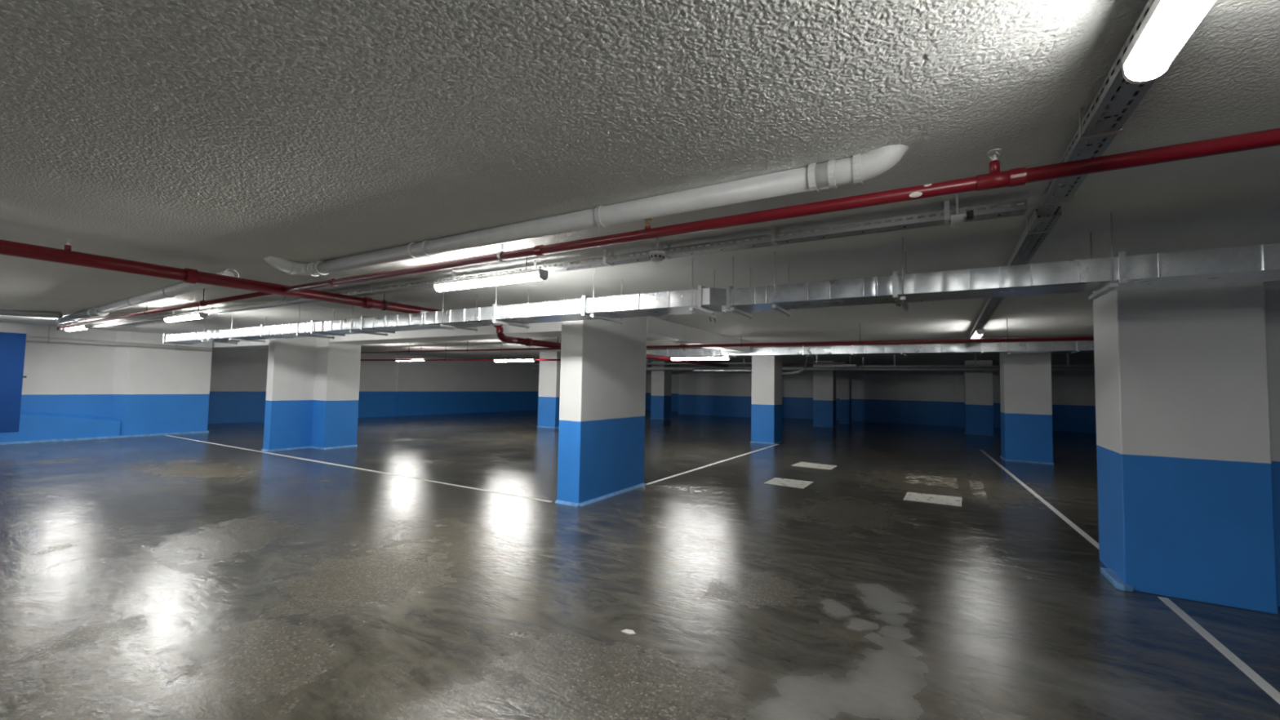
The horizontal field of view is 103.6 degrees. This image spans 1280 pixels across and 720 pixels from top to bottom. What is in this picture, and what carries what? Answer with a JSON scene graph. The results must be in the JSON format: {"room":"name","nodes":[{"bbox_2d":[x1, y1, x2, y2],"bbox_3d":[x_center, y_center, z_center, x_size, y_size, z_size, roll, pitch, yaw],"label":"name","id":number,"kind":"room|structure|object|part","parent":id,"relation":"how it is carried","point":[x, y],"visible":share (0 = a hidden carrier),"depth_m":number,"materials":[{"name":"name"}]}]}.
{"room":"parking garage","nodes":[
{"label":"parking garage","id":0,"kind":"room"},
{"bbox_2d":[0,322,116,417],"bbox_3d":[-14.887,0.319,7.935,0.680,2.487,12.750,-1,-3,30],"label":"wall","id":1,"kind":"structure","parent":0,"point":[62,378],"depth_m":11.12,"materials":[{"name":"paint"}]},
{"bbox_2d":[0,332,26,432],"bbox_3d":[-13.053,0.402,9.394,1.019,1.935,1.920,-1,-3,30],"label":"metal panel","id":2,"kind":"object","parent":1,"relation":"attached to","point":[12,345],"visible":1,"depth_m":9.80,"materials":[{"name":"blue metal"}]},
{"bbox_2d":[0,410,120,442],"bbox_3d":[-14.951,1.180,6.976,0.160,0.670,11.120,-1,-3,30],"label":"trim","id":3,"kind":"structure","parent":1,"relation":"attached to","point":[33,425],"depth_m":10.91,"materials":[{"name":"paint"}]},
{"bbox_2d":[110,330,212,435],"bbox_3d":[-11.763,0.602,12.460,0.160,2.487,1.770,-1,-3,30],"label":"wall","id":4,"kind":"structure","parent":1,"relation":"attached to","point":[155,390],"depth_m":12.32,"materials":[{"name":"paint"}]},
{"bbox_2d":[207,347,539,424],"bbox_3d":[-11.795,0.867,17.834,0.549,2.487,33.070,-1,-3,33],"label":"wall","id":5,"kind":"structure","parent":0,"point":[238,377],"depth_m":20.73,"materials":[{"name":"paint"}]},
{"bbox_2d":[0,0,1279,367],"bbox_3d":[-0.667,-0.506,11.779,29.000,0.083,33.600,-1,-3,30],"label":"ceiling","id":6,"kind":"structure","parent":0,"point":[211,136],"depth_m":2.12,"materials":[{"name":"paint"}]},
{"bbox_2d":[0,309,62,318],"bbox_3d":[-11.555,-0.864,6.779,0.588,0.126,5.009,-2,-4,43],"label":"drain pipe","id":7,"kind":"object","parent":6,"relation":"attached to","point":[2,312],"visible":1,"depth_m":8.26,"materials":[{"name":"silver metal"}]},
{"bbox_2d":[64,318,92,331],"bbox_3d":[-10.532,-0.661,9.449,1.232,0.214,0.103,-1,-3,30],"label":"ceiling lamp","id":8,"kind":"object","parent":6,"relation":"hanging from","point":[81,326],"visible":0.8,"depth_m":9.29,"materials":[{"name":"white plastic"}]},
{"bbox_2d":[65,325,85,331],"bbox_3d":[-10.533,-0.583,9.445,1.200,0.052,0.095,-1,-3,30],"label":"diffuser","id":9,"kind":"object","parent":8,"relation":"attached to","point":[77,327],"depth_m":9.40,"materials":[{"name":"white plastic"}]},
{"bbox_2d":[26,324,211,351],"bbox_3d":[-13.633,-0.659,8.973,0.120,0.382,9.701,-1,-3,30],"label":"pipe","id":10,"kind":"object","parent":6,"relation":"attached to","point":[48,339],"visible":0.96,"depth_m":11.53,"materials":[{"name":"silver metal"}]},
{"bbox_2d":[56,269,239,324],"bbox_3d":[-7.178,-0.757,6.990,7.773,0.156,0.177,-1,-3,33],"label":"drain pipe","id":11,"kind":"object","parent":6,"relation":"attached to","point":[184,287],"visible":0.92,"depth_m":6.38,"materials":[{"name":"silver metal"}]},
{"bbox_2d":[164,306,208,322],"bbox_3d":[-6.700,-0.688,7.425,1.272,0.214,0.103,-1,-3,30],"label":"ceiling lamp","id":12,"kind":"object","parent":6,"relation":"hanging from","point":[197,315],"visible":0.92,"depth_m":7.30,"materials":[{"name":"white plastic"}]},
{"bbox_2d":[164,314,200,322],"bbox_3d":[-6.701,-0.611,7.421,1.240,0.052,0.095,-1,-3,30],"label":"diffuser","id":13,"kind":"object","parent":12,"relation":"attached to","point":[181,317],"depth_m":7.39,"materials":[{"name":"white plastic"}]},
{"bbox_2d":[212,338,269,349],"bbox_3d":[-9.057,-0.462,12.399,4.875,0.266,0.665,-1,-3,30],"label":"concrete beam","id":14,"kind":"structure","parent":6,"relation":"attached to","point":[242,344],"depth_m":12.65,"materials":[{"name":"paint"}]},
{"bbox_2d":[0,238,728,367],"bbox_3d":[-2.435,-0.518,6.725,0.155,0.462,20.101,-1,-3,31],"label":"pipe","id":15,"kind":"object","parent":6,"relation":"attached to","point":[66,255],"visible":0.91,"depth_m":4.39,"materials":[{"name":"red metal"}]},
{"bbox_2d":[395,347,426,361],"bbox_3d":[-6.875,-0.191,15.124,1.332,0.454,0.103,-1,-3,30],"label":"ceiling lamp","id":16,"kind":"object","parent":6,"relation":"hanging from","point":[401,348],"visible":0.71,"depth_m":15.09,"materials":[{"name":"white plastic"}]},
{"bbox_2d":[328,321,561,344],"bbox_3d":[-3.339,-0.518,9.069,6.900,0.266,0.665,-1,-3,30],"label":"concrete beam","id":17,"kind":"structure","parent":6,"relation":"attached to","point":[554,328],"depth_m":8.78,"materials":[{"name":"paint"}]},
{"bbox_2d":[360,344,560,360],"bbox_3d":[-5.673,-0.200,14.406,8.792,0.462,0.066,0,-3,22],"label":"pipe","id":18,"kind":"object","parent":6,"relation":"hanging from","point":[446,344],"visible":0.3,"depth_m":14.38,"materials":[{"name":"red metal"}]},
{"bbox_2d":[433,257,548,292],"bbox_3d":[-1.314,-0.739,4.334,1.272,0.214,0.103,-1,-3,30],"label":"ceiling lamp","id":19,"kind":"object","parent":6,"relation":"hanging from","point":[536,274],"visible":0.94,"depth_m":4.24,"materials":[{"name":"white plastic"}]},
{"bbox_2d":[435,271,541,291],"bbox_3d":[-1.315,-0.661,4.330,1.240,0.052,0.095,-1,-3,30],"label":"diffuser","id":20,"kind":"object","parent":19,"relation":"attached to","point":[513,277],"depth_m":4.27,"materials":[{"name":"white plastic"}]},
{"bbox_2d":[493,342,536,362],"bbox_3d":[-3.236,-0.201,13.026,1.382,0.504,0.103,-1,-3,30],"label":"ceiling lamp","id":21,"kind":"object","parent":6,"relation":"hanging from","point":[528,359],"visible":0.91,"depth_m":12.93,"materials":[{"name":"white plastic"}]},
{"bbox_2d":[494,359,533,361],"bbox_3d":[-3.240,0.022,13.015,1.350,0.052,0.095,-1,-3,30],"label":"diffuser","id":22,"kind":"object","parent":21,"relation":"attached to","point":[495,360],"depth_m":12.96,"materials":[{"name":"white plastic"}]},
{"bbox_2d":[92,199,1027,328],"bbox_3d":[-4.488,-0.751,6.394,15.020,0.107,0.113,-1,-3,30],"label":"cable tray","id":23,"kind":"object","parent":6,"relation":"attached to","point":[775,240],"visible":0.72,"depth_m":3.39,"materials":[{"name":"silver metal"}]},
{"bbox_2d":[263,144,908,276],"bbox_3d":[-1.037,-0.867,3.269,4.900,0.190,0.398,-1,-3,30],"label":"drain pipe","id":24,"kind":"object","parent":6,"relation":"attached to","point":[857,169],"visible":0.94,"depth_m":2.75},
{"bbox_2d":[648,237,665,262],"bbox_3d":[0.117,-0.766,3.432,0.116,0.196,0.116,-1,-3,30],"label":"smoke detector","id":25,"kind":"object","parent":6,"relation":"hanging from","point":[656,256],"visible":0.98,"depth_m":3.39,"materials":[{"name":"white plastic"}]},
{"bbox_3d":[0.117,-0.797,3.434,0.015,0.133,0.015,1,-3,8],"label":"stem","id":26,"kind":"part","parent":25,"relation":"part of","materials":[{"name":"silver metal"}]},
{"bbox_2d":[57,128,1279,330],"bbox_3d":[-3.134,-0.746,4.766,17.801,0.226,0.139,-1,-3,31],"label":"pipe","id":27,"kind":"object","parent":6,"relation":"attached to","point":[995,179],"visible":0.96,"depth_m":2.25,"materials":[{"name":"red metal"}]},
{"bbox_2d":[530,355,845,374],"bbox_3d":[0.607,0.152,17.134,11.802,0.674,1.070,-1,-3,30],"label":"pipe","id":28,"kind":"object","parent":6,"relation":"attached to","point":[805,362],"visible":0.47,"depth_m":15.21,"materials":[{"name":"silver metal"}]},
{"bbox_2d":[646,315,750,353],"bbox_3d":[1.181,-0.405,9.626,0.330,0.266,4.845,-1,-3,30],"label":"concrete beam","id":29,"kind":"structure","parent":6,"relation":"attached to","point":[656,328],"depth_m":8.74,"materials":[{"name":"paint"}]},
{"bbox_2d":[670,354,730,360],"bbox_3d":[1.271,-0.238,10.691,1.332,0.489,0.103,-1,-3,30],"label":"ceiling lamp","id":30,"kind":"object","parent":6,"relation":"hanging from","point":[699,357],"visible":0.91,"depth_m":10.59,"materials":[{"name":"white plastic"}]},
{"bbox_2d":[671,357,728,359],"bbox_3d":[1.267,-0.023,10.680,1.300,0.052,0.095,-1,-3,30],"label":"diffuser","id":31,"kind":"object","parent":30,"relation":"attached to","point":[672,358],"depth_m":10.64,"materials":[{"name":"white plastic"}]},
{"bbox_2d":[162,212,1279,344],"bbox_3d":[-1.648,-0.566,5.569,16.874,0.450,0.579,-1,-3,30],"label":"ventilation duct","id":32,"kind":"object","parent":6,"relation":"hanging from","point":[1255,263],"visible":0.98,"depth_m":3.65,"materials":[{"name":"metal"}]},
{"bbox_3d":[-2.176,-0.576,5.566,0.006,0.450,0.006,1,-3,8],"label":"threaded rod","id":33,"kind":"part","parent":32,"relation":"part of","materials":[{"name":"silver metal"}]},
{"bbox_3d":[-1.473,-0.583,5.156,0.006,0.450,0.006,1,-3,8],"label":"threaded rod","id":34,"kind":"part","parent":32,"relation":"part of","materials":[{"name":"silver metal"}]},
{"bbox_3d":[-0.418,-0.594,4.541,0.006,0.450,0.006,3,-4,-37],"label":"threaded rod","id":35,"kind":"part","parent":32,"relation":"part of","materials":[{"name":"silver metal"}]},
{"bbox_3d":[0.420,-0.602,4.053,0.006,0.450,0.006,1,-3,8],"label":"threaded rod","id":36,"kind":"part","parent":32,"relation":"part of","materials":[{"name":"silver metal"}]},
{"bbox_3d":[0.739,-0.599,3.998,0.006,0.450,0.006,1,-3,8],"label":"threaded rod","id":37,"kind":"part","parent":32,"relation":"part of","materials":[{"name":"silver metal"}]},
{"bbox_3d":[1.024,-0.602,3.833,0.006,0.450,0.006,1,-3,8],"label":"threaded rod","id":38,"kind":"part","parent":32,"relation":"part of","materials":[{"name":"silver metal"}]},
{"bbox_3d":[1.240,-0.579,4.205,0.006,0.450,0.006,1,-3,8],"label":"threaded rod","id":39,"kind":"part","parent":32,"relation":"part of","materials":[{"name":"silver metal"}]},
{"bbox_3d":[1.772,-0.609,3.397,0.006,0.450,0.006,3,-4,-37],"label":"threaded rod","id":40,"kind":"part","parent":32,"relation":"part of","materials":[{"name":"silver metal"}]},
{"bbox_3d":[1.989,-0.586,3.769,0.006,0.450,0.006,1,-3,8],"label":"threaded rod","id":41,"kind":"part","parent":32,"relation":"part of","materials":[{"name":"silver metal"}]},
{"bbox_3d":[2.902,-0.595,3.237,0.006,0.450,0.006,3,-4,-37],"label":"threaded rod","id":42,"kind":"part","parent":32,"relation":"part of","materials":[{"name":"silver metal"}]},
{"bbox_3d":[2.685,-0.618,2.865,0.006,0.450,0.006,1,-3,8],"label":"threaded rod","id":43,"kind":"part","parent":32,"relation":"part of","materials":[{"name":"silver metal"}]},
{"bbox_2d":[692,360,751,373],"bbox_3d":[3.114,0.181,17.763,2.700,0.560,0.188,-1,-3,30],"label":"duct","id":44,"kind":"object","parent":6,"relation":"hanging from","point":[703,370],"visible":0.77,"depth_m":17.79,"materials":[{"name":"metal"}]},
{"bbox_2d":[360,318,1093,353],"bbox_3d":[0.571,-0.388,9.432,22.536,0.342,0.078,0,-3,27],"label":"pipe","id":45,"kind":"object","parent":6,"relation":"attached to","point":[1069,338],"visible":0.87,"depth_m":8.03,"materials":[{"name":"red metal"}]},
{"bbox_2d":[531,357,1094,370],"bbox_3d":[5.130,0.154,17.748,23.008,0.430,0.129,0,-3,29],"label":"pipe","id":46,"kind":"object","parent":6,"relation":"attached to","point":[647,367],"visible":0.48,"depth_m":16.20,"materials":[{"name":"silver metal"}]},
{"bbox_2d":[813,364,856,367],"bbox_3d":[5.917,0.029,15.326,1.232,0.389,0.103,-1,-3,30],"label":"ceiling lamp","id":47,"kind":"object","parent":6,"relation":"hanging from","point":[849,365],"visible":0.94,"depth_m":15.27,"materials":[{"name":"white"}]},
{"bbox_2d":[813,365,855,367],"bbox_3d":[5.914,0.194,15.318,1.200,0.052,0.095,-1,-3,30],"label":"diffuser","id":48,"kind":"object","parent":47,"relation":"attached to","point":[814,366],"depth_m":15.28,"materials":[{"name":"white plastic"}]},
{"bbox_2d":[646,339,1093,358],"bbox_3d":[3.751,-0.225,11.412,13.430,0.350,0.540,-1,-3,30],"label":"ventilation duct","id":49,"kind":"object","parent":6,"relation":"hanging from","point":[1075,346],"visible":0.66,"depth_m":10.21,"materials":[{"name":"metal"}]},
{"bbox_2d":[950,194,973,228],"bbox_3d":[1.689,-0.785,2.645,0.100,0.176,0.060,-1,-3,30],"label":"security camera","id":50,"kind":"object","parent":6,"relation":"hanging from","point":[957,220],"visible":1,"depth_m":2.63,"materials":[{"name":"white plastic"}]},
{"bbox_3d":[1.683,-0.808,2.640,0.048,0.131,0.021,-1,-4,38],"label":"stem","id":51,"kind":"part","parent":50,"relation":"part of","materials":[{"name":"silver metal"}]},
{"bbox_2d":[856,352,1094,367],"bbox_3d":[10.083,0.010,13.536,8.206,0.372,0.113,0,-3,28],"label":"cable tray","id":52,"kind":"object","parent":6,"relation":"attached to","point":[1068,365],"visible":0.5,"depth_m":13.96,"materials":[{"name":"silver metal"}]},
{"bbox_2d":[968,205,1061,337],"bbox_3d":[4.020,-0.620,5.784,0.115,0.107,7.240,-1,-3,31],"label":"cable tray","id":53,"kind":"object","parent":6,"relation":"attached to","point":[1042,230],"visible":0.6,"depth_m":3.23,"materials":[{"name":"silver metal"}]},
{"bbox_2d":[970,328,984,338],"bbox_3d":[5.338,-0.386,7.981,0.103,0.100,1.332,-1,-3,30],"label":"ceiling lamp","id":54,"kind":"object","parent":53,"relation":"attached to","point":[978,333],"visible":0.77,"depth_m":7.49,"materials":[{"name":"white plastic"}]},
{"bbox_2d":[971,332,982,338],"bbox_3d":[5.338,-0.365,7.979,0.095,0.052,1.300,-1,-3,30],"label":"diffuser","id":55,"kind":"object","parent":54,"relation":"attached to","point":[975,335],"depth_m":7.72,"materials":[{"name":"white plastic"}]},
{"bbox_2d":[1041,0,1155,204],"bbox_3d":[0.505,-0.980,-0.160,0.113,0.107,6.130,-1,-3,30],"label":"cable tray","id":56,"kind":"object","parent":6,"relation":"attached to","point":[1127,99],"visible":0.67,"depth_m":1.74,"materials":[{"name":"silver metal"}]},
{"bbox_2d":[1121,0,1215,84],"bbox_3d":[1.052,-0.828,0.816,0.096,0.084,1.292,-1,-3,30],"label":"ceiling lamp","id":57,"kind":"object","parent":56,"relation":"attached to","point":[1167,24],"visible":1,"depth_m":1.22,"materials":[{"name":"white plastic"}]},
{"bbox_2d":[0,409,1279,719],"bbox_3d":[-0.716,2.076,11.651,29.000,0.120,33.600,-1,-3,30],"label":"floor","id":58,"kind":"structure","parent":0,"point":[161,577],"depth_m":3.60,"materials":[{"name":"concrete"}]},
{"bbox_2d":[0,431,208,444],"bbox_3d":[-14.376,1.542,7.749,0.050,0.045,12.470,-1,-3,30],"label":"baseboard","id":59,"kind":"structure","parent":58,"relation":"on","point":[196,432],"depth_m":11.37,"materials":[{"name":"paint"}]},
{"bbox_2d":[261,335,360,451],"bbox_3d":[-6.847,0.603,10.608,0.784,2.487,1.544,-1,-3,30],"label":"pillar","id":60,"kind":"structure","parent":58,"relation":"on","point":[313,385],"depth_m":10.53,"materials":[{"name":"paint"}]},
{"bbox_2d":[164,435,551,502],"bbox_3d":[-6.345,1.789,9.253,12.190,0.002,0.060,-1,-3,30],"label":"parking line","id":61,"kind":"object","parent":58,"relation":"on","point":[165,435],"depth_m":7.80,"materials":[{"name":"white paint"}]},
{"bbox_2d":[537,351,560,428],"bbox_3d":[-2.848,0.990,16.901,0.814,2.487,0.864,-1,-3,30],"label":"pillar","id":62,"kind":"structure","parent":58,"relation":"on","point":[548,397],"depth_m":16.52,"materials":[{"name":"paint"}]},
{"bbox_2d":[555,298,646,506],"bbox_3d":[-0.456,0.536,6.803,0.399,2.487,1.629,-1,-3,30],"label":"pillar","id":63,"kind":"structure","parent":58,"relation":"on","point":[602,400],"depth_m":6.41,"materials":[{"name":"paint"}]},
{"bbox_2d":[621,629,635,635],"bbox_3d":[-0.063,1.595,2.954,0.088,0.008,0.050,-1,-3,30],"label":"chip","id":64,"kind":"object","parent":58,"relation":"on","point":[628,632],"visible":1,"depth_m":2.94,"materials":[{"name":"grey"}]},
{"bbox_2d":[649,361,671,419],"bbox_3d":[0.929,1.315,22.040,0.704,2.487,0.764,-1,-3,30],"label":"pillar","id":65,"kind":"structure","parent":58,"relation":"on","point":[661,380],"depth_m":21.77,"materials":[{"name":"paint"}]},
{"bbox_2d":[645,444,778,484],"bbox_3d":[1.819,1.988,10.144,0.065,0.002,6.562,-1,-3,32],"label":"floor marking","id":66,"kind":"object","parent":58,"relation":"on","point":[664,478],"depth_m":9.00,"materials":[{"name":"white paint"}]},
{"bbox_2d":[750,355,782,444],"bbox_3d":[3.403,0.940,13.492,0.669,2.487,0.864,-1,-3,30],"label":"pillar","id":67,"kind":"structure","parent":58,"relation":"on","point":[766,371],"depth_m":13.16,"materials":[{"name":"paint"}]},
{"bbox_2d":[764,477,813,488],"bbox_3d":[2.268,1.876,7.698,0.620,0.002,0.640,-1,-3,30],"label":"floor marking","id":68,"kind":"object","parent":58,"relation":"on","point":[776,481],"depth_m":7.70,"materials":[{"name":"grey paint"}]},
{"bbox_2d":[791,462,837,470],"bbox_3d":[3.281,1.982,9.460,0.721,0.002,0.632,-1,-3,33],"label":"floor marking","id":69,"kind":"object","parent":58,"relation":"on","point":[814,465],"depth_m":9.43,"materials":[{"name":"grey paint"}]},
{"bbox_2d":[813,360,836,427],"bbox_3d":[7.104,1.300,19.368,0.784,2.487,0.764,-1,-3,30],"label":"pillar","id":70,"kind":"structure","parent":58,"relation":"on","point":[824,381],"depth_m":19.06,"materials":[{"name":"paint"}]},
{"bbox_2d":[839,364,852,423],"bbox_3d":[8.656,1.422,21.237,0.464,2.487,0.564,-1,-3,30],"label":"pillar","id":71,"kind":"structure","parent":58,"relation":"on","point":[845,376],"depth_m":21.03,"materials":[{"name":"paint"}]},
{"bbox_2d":[903,473,958,488],"bbox_3d":[4.699,1.944,8.155,0.740,0.002,1.000,-1,-3,30],"label":"floor marking","id":72,"kind":"object","parent":58,"relation":"on","point":[922,476],"depth_m":8.10,"materials":[{"name":"beige paint"}]},
{"bbox_2d":[903,492,961,506],"bbox_3d":[3.941,1.862,6.776,0.680,0.002,0.650,-1,-3,30],"label":"floor marking","id":73,"kind":"object","parent":58,"relation":"on","point":[935,499],"depth_m":6.75,"materials":[{"name":"grey paint"}]},
{"bbox_2d":[953,365,964,426],"bbox_3d":[13.103,1.473,20.566,0.480,2.487,0.420,-1,-3,30],"label":"pillar","id":74,"kind":"structure","parent":58,"relation":"on","point":[958,375],"depth_m":20.42,"materials":[{"name":"paint"}]},
{"bbox_2d":[968,480,986,499],"bbox_3d":[5.034,1.918,7.497,0.180,0.002,1.602,-1,-3,31],"label":"floor marking","id":75,"kind":"object","parent":58,"relation":"on","point":[982,493],"depth_m":7.53,"materials":[{"name":"beige paint"}]},
{"bbox_2d":[964,360,995,435],"bbox_3d":[11.569,1.279,17.230,0.834,2.487,0.764,-1,-3,30],"label":"pillar","id":76,"kind":"structure","parent":58,"relation":"on","point":[978,384],"depth_m":16.93,"materials":[{"name":"paint"}]},
{"bbox_2d":[999,352,1054,464],"bbox_3d":[8.257,0.899,10.809,0.859,2.487,0.814,-1,-3,30],"label":"pillar","id":77,"kind":"structure","parent":58,"relation":"on","point":[1025,378],"depth_m":10.49,"materials":[{"name":"paint"}]},
{"bbox_2d":[980,449,1099,550],"bbox_3d":[6.311,1.990,8.458,0.060,0.002,9.257,0,-3,28],"label":"floor marking","id":78,"kind":"object","parent":58,"relation":"on","point":[1068,522],"depth_m":6.29,"materials":[{"name":"white paint"}]},
{"bbox_2d":[1093,280,1279,614],"bbox_3d":[4.727,0.475,3.583,2.245,2.487,0.814,-1,-3,30],"label":"pillar","id":79,"kind":"structure","parent":58,"relation":"on","point":[1187,379],"depth_m":3.61,"materials":[{"name":"paint"}]},
{"bbox_2d":[1157,596,1279,704],"bbox_3d":[3.236,1.647,2.702,0.055,0.002,2.090,-1,-3,29],"label":"floor marking","id":80,"kind":"object","parent":58,"relation":"on","point":[1273,692],"depth_m":2.85,"materials":[{"name":"white paint"}]},
{"bbox_2d":[644,364,1096,432],"bbox_3d":[8.144,1.548,23.991,26.100,2.487,2.850,-1,-3,30],"label":"wall","id":81,"kind":"structure","parent":0,"point":[898,397],"depth_m":22.22,"materials":[{"name":"paint"}]}
]}

